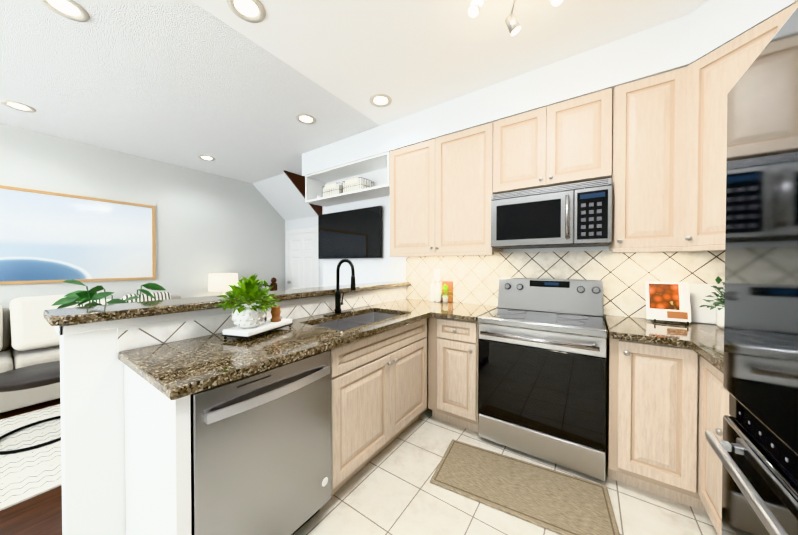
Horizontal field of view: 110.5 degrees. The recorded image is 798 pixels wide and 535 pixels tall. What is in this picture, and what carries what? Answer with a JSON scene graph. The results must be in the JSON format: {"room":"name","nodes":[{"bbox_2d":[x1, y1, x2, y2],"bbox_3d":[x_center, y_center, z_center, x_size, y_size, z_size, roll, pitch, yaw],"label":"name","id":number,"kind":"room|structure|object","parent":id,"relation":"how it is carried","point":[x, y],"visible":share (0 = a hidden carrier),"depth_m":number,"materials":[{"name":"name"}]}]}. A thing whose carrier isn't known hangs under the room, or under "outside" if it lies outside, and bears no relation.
{"room":"kitchen","nodes":[
{"label":"kitchen","id":0,"kind":"room"},
{"bbox_2d":[0,398,61,534],"bbox_3d":[-2.570,1.319,2.307,3.310,0.100,5.830,0,1,35],"label":"floor","id":1,"kind":"structure","parent":0,"point":[40,514],"depth_m":1.44,"materials":[{"name":"brown wood"}]},
{"bbox_2d":[0,404,61,510],"bbox_3d":[-2.615,1.266,1.985,1.460,0.012,2.450,0,1,35],"label":"living room rug","id":2,"kind":"object","parent":1,"relation":"on","point":[26,475],"visible":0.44,"depth_m":1.83,"materials":[{"name":"white carpet"}]},
{"bbox_2d":[0,361,60,454],"bbox_3d":[-2.690,1.019,2.102,0.540,0.476,0.540,0,1,35],"label":"coffee table","id":3,"kind":"object","parent":2,"relation":"on","point":[34,376],"visible":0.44,"depth_m":1.99,"materials":[{"name":"black"}]},
{"bbox_2d":[0,295,181,412],"bbox_3d":[-3.475,0.823,2.864,0.940,0.880,2.230,0,1,35],"label":"sofa","id":4,"kind":"object","parent":1,"relation":"on","point":[11,358],"visible":0.21,"depth_m":2.48,"materials":[{"name":"fabric"}]},
{"bbox_2d":[0,306,2,350],"bbox_3d":[-3.700,0.544,2.306,0.234,0.448,0.462,0,1,38],"label":"pillow","id":5,"kind":"object","parent":4,"relation":"on","point":[1,309],"depth_m":2.47,"materials":[{"name":"white fabric"}]},
{"bbox_2d":[9,295,123,350],"bbox_3d":[-3.342,0.520,2.814,0.260,0.486,0.706,0,1,32],"label":"pillow","id":6,"kind":"object","parent":4,"relation":"on","point":[31,328],"depth_m":2.58,"materials":[{"name":"white fabric"}]},
{"bbox_2d":[124,292,171,302],"bbox_3d":[-2.997,0.532,3.327,0.234,0.448,0.462,0,1,29],"label":"pillow","id":7,"kind":"object","parent":4,"relation":"on","point":[157,295],"depth_m":3.32,"materials":[{"name":"white fabric"}]},
{"bbox_2d":[51,279,165,308],"bbox_3d":[-1.684,0.668,1.696,0.526,1.215,0.556,0,1,35],"label":"floor plant","id":8,"kind":"object","parent":1,"relation":"on","point":[80,297],"visible":0.17,"depth_m":1.55,"materials":[{"name":"green plant"}]},
{"bbox_2d":[256,277,276,290],"bbox_3d":[-2.353,0.710,4.882,0.110,1.060,0.420,0,1,35],"label":"newel post","id":9,"kind":"object","parent":1,"relation":"on","point":[274,283],"visible":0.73,"depth_m":4.97,"materials":[{"name":"brown wood"}]},
{"bbox_3d":[-2.724,0.967,4.310,0.480,0.560,0.480,0,1,35],"label":"side table","id":10,"kind":"object","parent":1,"relation":"on","visible":0},
{"bbox_2d":[208,273,237,294],"bbox_3d":[-2.724,0.391,4.303,0.400,0.590,0.400,0,1,35],"label":"table lamp","id":11,"kind":"object","parent":10,"relation":"on","point":[219,282],"visible":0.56,"depth_m":4.14,"materials":[{"name":"white fabric"}]},
{"bbox_2d":[0,123,284,306],"bbox_3d":[-3.920,-0.111,3.160,0.100,2.740,5.730,0,1,35],"label":"wall","id":12,"kind":"structure","parent":0,"point":[206,224],"depth_m":3.97,"materials":[{"name":"white paint"}]},
{"bbox_2d":[0,185,155,284],"bbox_3d":[-3.893,-0.335,3.078,0.030,1.010,1.830,0,1,35],"label":"picture frame","id":13,"kind":"object","parent":12,"relation":"attached to","point":[49,237],"visible":0.93,"depth_m":3.21,"materials":[{"name":"brown wood"}]},
{"bbox_2d":[55,286,406,534],"bbox_3d":[-0.672,0.742,2.140,0.149,1.058,2.482,0,1,35],"label":"wall","id":14,"kind":"structure","parent":0,"point":[92,393],"depth_m":1.18,"materials":[{"name":"white paint"}]},
{"bbox_2d":[43,281,410,325],"bbox_3d":[-0.699,0.191,2.138,0.300,0.040,2.503,0,1,35],"label":"bar","id":15,"kind":"object","parent":14,"relation":"on","point":[78,315],"visible":1,"depth_m":1.34,"materials":[{"name":"brown stone"}]},
{"bbox_2d":[252,173,317,220],"bbox_3d":[-1.998,-1.210,4.908,1.070,0.580,0.650,0,1,35],"label":"ceiling slope","id":16,"kind":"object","parent":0,"point":[283,196],"visible":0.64,"depth_m":4.90,"materials":[{"name":"white paint"}]},
{"bbox_2d":[285,206,322,289],"bbox_3d":[-1.497,-0.132,5.031,1.970,2.740,0.100,0,1,35],"label":"wall","id":17,"kind":"structure","parent":0,"point":[302,223],"depth_m":5.14,"materials":[{"name":"white paint"}]},
{"bbox_2d":[286,227,318,289],"bbox_3d":[-1.833,0.262,5.156,0.970,1.950,0.079,0,1,35],"label":"closet door","id":18,"kind":"structure","parent":17,"relation":"in","point":[302,265],"depth_m":5.16,"materials":[{"name":"white paint"}]},
{"bbox_2d":[284,170,321,214],"bbox_3d":[-1.565,-1.170,4.561,0.033,0.648,0.728,0,1,35],"label":"trim","id":19,"kind":"structure","parent":17,"relation":"attached to","point":[298,181],"depth_m":4.50,"materials":[{"name":"brown wood"}]},
{"bbox_2d":[0,0,707,182],"bbox_3d":[-1.359,-1.509,1.442,6.250,0.104,5.830,0,1,35],"label":"ceiling","id":20,"kind":"structure","parent":0,"point":[184,83],"depth_m":1.99,"materials":[{"name":"white paint"}]},
{"bbox_2d":[0,100,35,111],"bbox_3d":[-3.472,-1.469,2.526,0.195,0.008,0.195,0,1,29],"label":"recessed light","id":21,"kind":"object","parent":20,"relation":"in","point":[12,104],"depth_m":2.52,"materials":[{"name":"beige"}]},
{"bbox_2d":[39,0,89,21],"bbox_3d":[-1.874,-1.458,1.549,0.195,0.008,0.195,0,1,11],"label":"recessed light","id":22,"kind":"object","parent":20,"relation":"in","point":[69,9],"depth_m":1.56,"materials":[{"name":"beige"}]},
{"bbox_2d":[198,155,214,160],"bbox_3d":[-2.605,-1.483,3.751,0.195,0.008,0.195,0,1,26],"label":"recessed light","id":23,"kind":"object","parent":20,"relation":"in","point":[204,157],"depth_m":3.74,"materials":[{"name":"beige"}]},
{"bbox_2d":[226,0,265,22],"bbox_3d":[-0.854,-1.454,1.550,0.195,0.008,0.195,0,1,-1],"label":"recessed light","id":24,"kind":"object","parent":20,"relation":"in","point":[252,11],"depth_m":1.56,"materials":[{"name":"beige"}]},
{"bbox_2d":[296,114,315,124],"bbox_3d":[-0.925,-1.472,2.752,0.195,0.008,0.195,0,1,11],"label":"recessed light","id":25,"kind":"object","parent":20,"relation":"in","point":[307,119],"depth_m":2.75,"materials":[{"name":"beige"}]},
{"bbox_2d":[370,94,391,106],"bbox_3d":[-0.161,-1.464,2.433,0.195,0.008,0.195,0,1,-1],"label":"recessed light","id":26,"kind":"object","parent":20,"relation":"in","point":[378,100],"depth_m":2.43,"materials":[{"name":"beige"}]},
{"bbox_2d":[468,0,562,35],"bbox_3d":[0.579,-1.362,1.373,0.413,0.188,0.333,0,1,35],"label":"spotlight","id":27,"kind":"object","parent":20,"relation":"attached to","point":[513,25],"visible":1,"depth_m":1.42,"materials":[{"name":"silver metal"}]},
{"bbox_2d":[323,196,638,384],"bbox_3d":[0.898,-0.109,3.000,4.280,2.740,0.730,0,1,35],"label":"wall","id":28,"kind":"structure","parent":0,"point":[369,270],"depth_m":3.34,"materials":[{"name":"white paint"}]},
{"bbox_2d":[328,274,335,282],"bbox_3d":[-0.910,0.152,3.797,0.165,0.115,0.008,0,1,35],"label":"switch plate","id":29,"kind":"object","parent":28,"relation":"attached to","point":[331,278],"depth_m":3.80,"materials":[{"name":"white plastic"}]},
{"bbox_2d":[305,152,389,206],"bbox_3d":[-0.568,-1.017,3.352,1.354,0.349,0.330,0,1,35],"label":"shelf box","id":30,"kind":"object","parent":28,"relation":"attached to","point":[375,169],"visible":0.71,"depth_m":3.35,"materials":[{"name":"white paint"}]},
{"bbox_2d":[317,177,372,197],"bbox_3d":[-0.709,-0.948,3.445,0.847,0.167,0.228,0,1,35],"label":"baskets","id":31,"kind":"object","parent":30,"relation":"in","point":[348,185],"visible":0.56,"depth_m":3.25,"materials":[{"name":"white"}]},
{"bbox_2d":[318,206,381,258],"bbox_3d":[-0.658,-0.424,3.584,1.110,0.613,0.060,0,1,35],"label":"tv","id":32,"kind":"object","parent":28,"relation":"attached to","point":[356,233],"visible":1,"depth_m":3.51,"materials":[{"name":"black"}]},
{"bbox_2d":[390,138,436,256],"bbox_3d":[0.209,-0.662,2.821,0.521,1.050,0.330,0,1,35],"label":"upper cabinet","id":33,"kind":"object","parent":28,"relation":"attached to","point":[413,168],"depth_m":2.67,"materials":[{"name":"brown wood"}]},
{"bbox_2d":[434,269,439,279],"bbox_3d":[0.395,0.073,2.888,0.072,0.115,0.009,0,1,35],"label":"switch plate","id":34,"kind":"object","parent":28,"relation":"attached to","point":[436,271],"depth_m":2.88,"materials":[{"name":"white plastic"}]},
{"bbox_2d":[437,122,502,253],"bbox_3d":[0.638,-0.658,2.526,0.520,1.050,0.330,0,1,35],"label":"upper cabinet","id":35,"kind":"object","parent":28,"relation":"attached to","point":[465,157],"depth_m":2.37,"materials":[{"name":"brown wood"}]},
{"bbox_2d":[493,106,548,193],"bbox_3d":[1.011,-0.893,2.266,0.383,0.575,0.330,0,1,35],"label":"upper cabinet","id":36,"kind":"object","parent":28,"relation":"attached to","point":[521,141],"depth_m":2.12,"materials":[{"name":"brown wood"}]},
{"bbox_2d":[549,86,616,186],"bbox_3d":[1.327,-0.891,2.049,0.383,0.575,0.330,0,1,35],"label":"upper cabinet","id":37,"kind":"object","parent":28,"relation":"attached to","point":[582,130],"depth_m":1.89,"materials":[{"name":"brown wood"}]},
{"bbox_2d":[491,178,611,248],"bbox_3d":[1.135,-0.368,2.115,0.762,0.414,0.447,0,1,35],"label":"microwave","id":38,"kind":"object","parent":37,"relation":"attached to","point":[578,214],"visible":1,"depth_m":1.95,"materials":[{"name":"grey metal"}]},
{"bbox_2d":[609,67,684,252],"bbox_3d":[1.630,-0.651,1.843,0.346,1.050,0.330,0,1,35],"label":"upper cabinet","id":39,"kind":"object","parent":28,"relation":"attached to","point":[654,148],"depth_m":1.70,"materials":[{"name":"brown wood"}]},
{"bbox_2d":[689,246,724,249],"bbox_3d":[1.946,-0.647,1.459,0.608,1.050,0.604,0,1,35],"label":"upper cabinet","id":40,"kind":"object","parent":28,"relation":"attached to","point":[690,247],"depth_m":1.52,"materials":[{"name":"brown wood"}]},
{"bbox_2d":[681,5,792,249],"bbox_3d":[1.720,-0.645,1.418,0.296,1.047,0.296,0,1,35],"label":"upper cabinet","id":41,"kind":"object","parent":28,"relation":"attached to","point":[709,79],"depth_m":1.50,"materials":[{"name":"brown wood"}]},
{"bbox_2d":[793,2,797,11],"bbox_3d":[1.776,-0.641,0.973,0.330,1.050,0.381,0,1,35],"label":"upper cabinet","id":42,"kind":"object","parent":28,"relation":"attached to","point":[795,5],"depth_m":1.22,"materials":[{"name":"brown wood"}]},
{"bbox_2d":[293,385,717,534],"bbox_3d":[-0.202,1.342,0.235,2.940,0.100,5.100,0,1,35],"label":"floor","id":43,"kind":"structure","parent":0,"point":[390,489],"depth_m":1.49,"materials":[{"name":"white tile"}]},
{"bbox_2d":[124,346,339,534],"bbox_3d":[-0.775,0.843,1.331,0.622,0.876,0.666,0,1,35],"label":"base cabinet","id":44,"kind":"object","parent":43,"relation":"on","point":[157,427],"depth_m":1.02,"materials":[{"name":"white paint"}]},
{"bbox_2d":[118,298,497,399],"bbox_3d":[-0.152,0.379,1.872,1.018,0.037,2.312,0,1,35],"label":"countertop","id":45,"kind":"structure","parent":44,"relation":"on","point":[175,370],"depth_m":1.27,"materials":[{"name":"brown stone"}]},
{"bbox_2d":[221,318,292,341],"bbox_3d":[-0.768,0.338,1.536,0.165,0.050,0.340,0,1,17],"label":"tray","id":46,"kind":"object","parent":45,"relation":"on","point":[268,325],"visible":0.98,"depth_m":1.43,"materials":[{"name":"white"}]},
{"bbox_2d":[215,273,281,327],"bbox_3d":[-0.779,0.171,1.464,0.324,0.284,0.302,0,1,35],"label":"potted plant","id":47,"kind":"object","parent":46,"relation":"on","point":[252,314],"visible":1,"depth_m":1.42,"materials":[{"name":"green plant"}]},
{"bbox_2d":[264,306,280,321],"bbox_3d":[-0.745,0.269,1.607,0.107,0.085,0.095,0,1,35],"label":"candle holder","id":48,"kind":"object","parent":46,"relation":"on","point":[275,312],"visible":0.79,"depth_m":1.59,"materials":[{"name":"brown wood"}]},
{"bbox_2d":[323,259,355,315],"bbox_3d":[-0.407,0.145,2.086,0.208,0.422,0.240,0,1,35],"label":"faucet","id":49,"kind":"object","parent":45,"relation":"on","point":[338,302],"visible":0.98,"depth_m":2.11,"materials":[{"name":"black metal"}]},
{"bbox_2d":[313,312,398,330],"bbox_3d":[-0.277,0.492,2.013,0.448,0.190,0.808,0,1,35],"label":"undermount sink","id":50,"kind":"object","parent":45,"relation":"in","point":[352,322],"visible":0.1,"depth_m":2.20,"materials":[{"name":"silver metal"}]},
{"bbox_2d":[430,279,440,301],"bbox_3d":[0.371,0.234,2.828,0.116,0.229,0.063,0,1,35],"label":"soap bottles","id":51,"kind":"object","parent":45,"relation":"on","point":[435,294],"visible":1,"depth_m":2.81,"materials":[{"name":"white ceramic"}]},
{"bbox_2d":[440,284,451,302],"bbox_3d":[0.468,0.254,2.740,0.130,0.192,0.113,0,1,35],"label":"herb pot","id":52,"kind":"object","parent":45,"relation":"on","point":[445,296],"visible":1,"depth_m":2.73,"materials":[{"name":"white ceramic"}]},
{"bbox_2d":[442,281,452,301],"bbox_3d":[0.493,0.244,2.820,0.120,0.210,0.023,0,1,35],"label":"cutting board","id":53,"kind":"object","parent":45,"relation":"on","point":[449,284],"visible":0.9,"depth_m":2.80,"materials":[{"name":"brown wood"}]},
{"bbox_2d":[190,349,331,534],"bbox_3d":[-0.741,0.843,1.321,0.654,0.874,0.600,0,1,35],"label":"dishwasher","id":54,"kind":"object","parent":43,"relation":"on","point":[261,453],"visible":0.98,"depth_m":1.11,"materials":[{"name":"grey metal"}]},
{"bbox_2d":[340,318,426,488],"bbox_3d":[-0.300,0.835,2.022,0.622,0.876,1.046,0,1,35],"label":"base cabinet","id":55,"kind":"object","parent":43,"relation":"on","point":[379,393],"depth_m":1.74,"materials":[{"name":"brown wood"}]},
{"bbox_2d":[428,317,478,432],"bbox_3d":[0.569,0.831,2.398,0.419,0.875,0.647,0,1,35],"label":"base cabinet","id":56,"kind":"object","parent":43,"relation":"on","point":[453,369],"visible":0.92,"depth_m":2.15,"materials":[{"name":"brown wood"}]},
{"bbox_2d":[430,439,619,534],"bbox_3d":[0.692,1.270,1.622,0.920,0.013,0.450,0,1,28],"label":"kitchen mat","id":57,"kind":"object","parent":43,"relation":"on","point":[561,503],"visible":1,"depth_m":1.57,"materials":[{"name":"brown fabric"}]},
{"bbox_2d":[477,278,606,480],"bbox_3d":[1.044,0.685,2.038,0.756,1.175,0.680,0,1,35],"label":"range","id":58,"kind":"object","parent":43,"relation":"on","point":[542,365],"visible":1,"depth_m":1.83,"materials":[{"name":"grey"}]},
{"bbox_2d":[605,323,696,506],"bbox_3d":[1.534,0.838,1.752,0.355,0.876,0.618,0,1,35],"label":"base cabinet","id":59,"kind":"object","parent":43,"relation":"on","point":[667,406],"depth_m":1.50,"materials":[{"name":"brown wood"}]},
{"bbox_2d":[693,354,730,534],"bbox_3d":[1.555,0.847,0.917,0.615,0.876,0.766,0,1,35],"label":"base cabinet","id":60,"kind":"object","parent":43,"relation":"on","point":[712,398],"depth_m":1.27,"materials":[{"name":"brown wood"}]},
{"bbox_2d":[604,315,723,373],"bbox_3d":[1.572,0.385,1.261,0.976,0.037,1.364,0,1,35],"label":"countertop","id":61,"kind":"structure","parent":60,"relation":"on","point":[705,341],"depth_m":1.53,"materials":[{"name":"brown stone"}]},
{"bbox_2d":[645,281,690,325],"bbox_3d":[1.751,0.227,1.800,0.210,0.262,0.160,0,1,35],"label":"cookbook stand","id":62,"kind":"object","parent":61,"relation":"on","point":[667,301],"visible":1,"depth_m":1.82,"materials":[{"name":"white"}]},
{"bbox_2d":[689,284,724,323],"bbox_3d":[2.007,0.211,1.783,0.200,0.299,0.053,0,1,35],"label":"marble board","id":63,"kind":"object","parent":61,"relation":"on","point":[698,294],"visible":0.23,"depth_m":1.79,"materials":[{"name":"white stone"}]},
{"bbox_2d":[700,276,724,328],"bbox_3d":[1.954,0.192,1.623,0.271,0.340,0.281,0,1,35],"label":"plant pot","id":64,"kind":"object","parent":61,"relation":"on","point":[719,314],"visible":0.23,"depth_m":1.65,"materials":[{"name":"white ceramic"}]},
{"bbox_2d":[705,7,797,534],"bbox_3d":[0.988,0.392,0.258,0.807,1.800,0.915,0,1,35],"label":"fridge","id":65,"kind":"object","parent":43,"relation":"on","point":[755,449],"visible":1,"depth_m":0.64,"materials":[{"name":"grey metal"}]},
{"bbox_2d":[302,0,797,176],"bbox_3d":[-0.008,-1.318,1.758,4.179,0.283,2.319,0,1,35],"label":"bulkhead","id":66,"kind":"object","parent":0,"point":[707,27],"visible":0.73,"depth_m":1.91,"materials":[{"name":"white paint"}]},
{"bbox_3d":[0.968,-0.068,-0.586,0.100,2.740,5.100,0,1,35],"label":"wall","id":67,"kind":"structure","parent":0,"visible":0},
{"bbox_2d":[406,250,724,317],"bbox_3d":[1.224,0.112,2.330,2.780,0.486,0.008,0,1,35],"label":"tile backsplash","id":68,"kind":"structure","parent":67,"relation":"attached to","point":[624,277],"depth_m":2.18,"materials":[{"name":"beige tile"}]}
]}

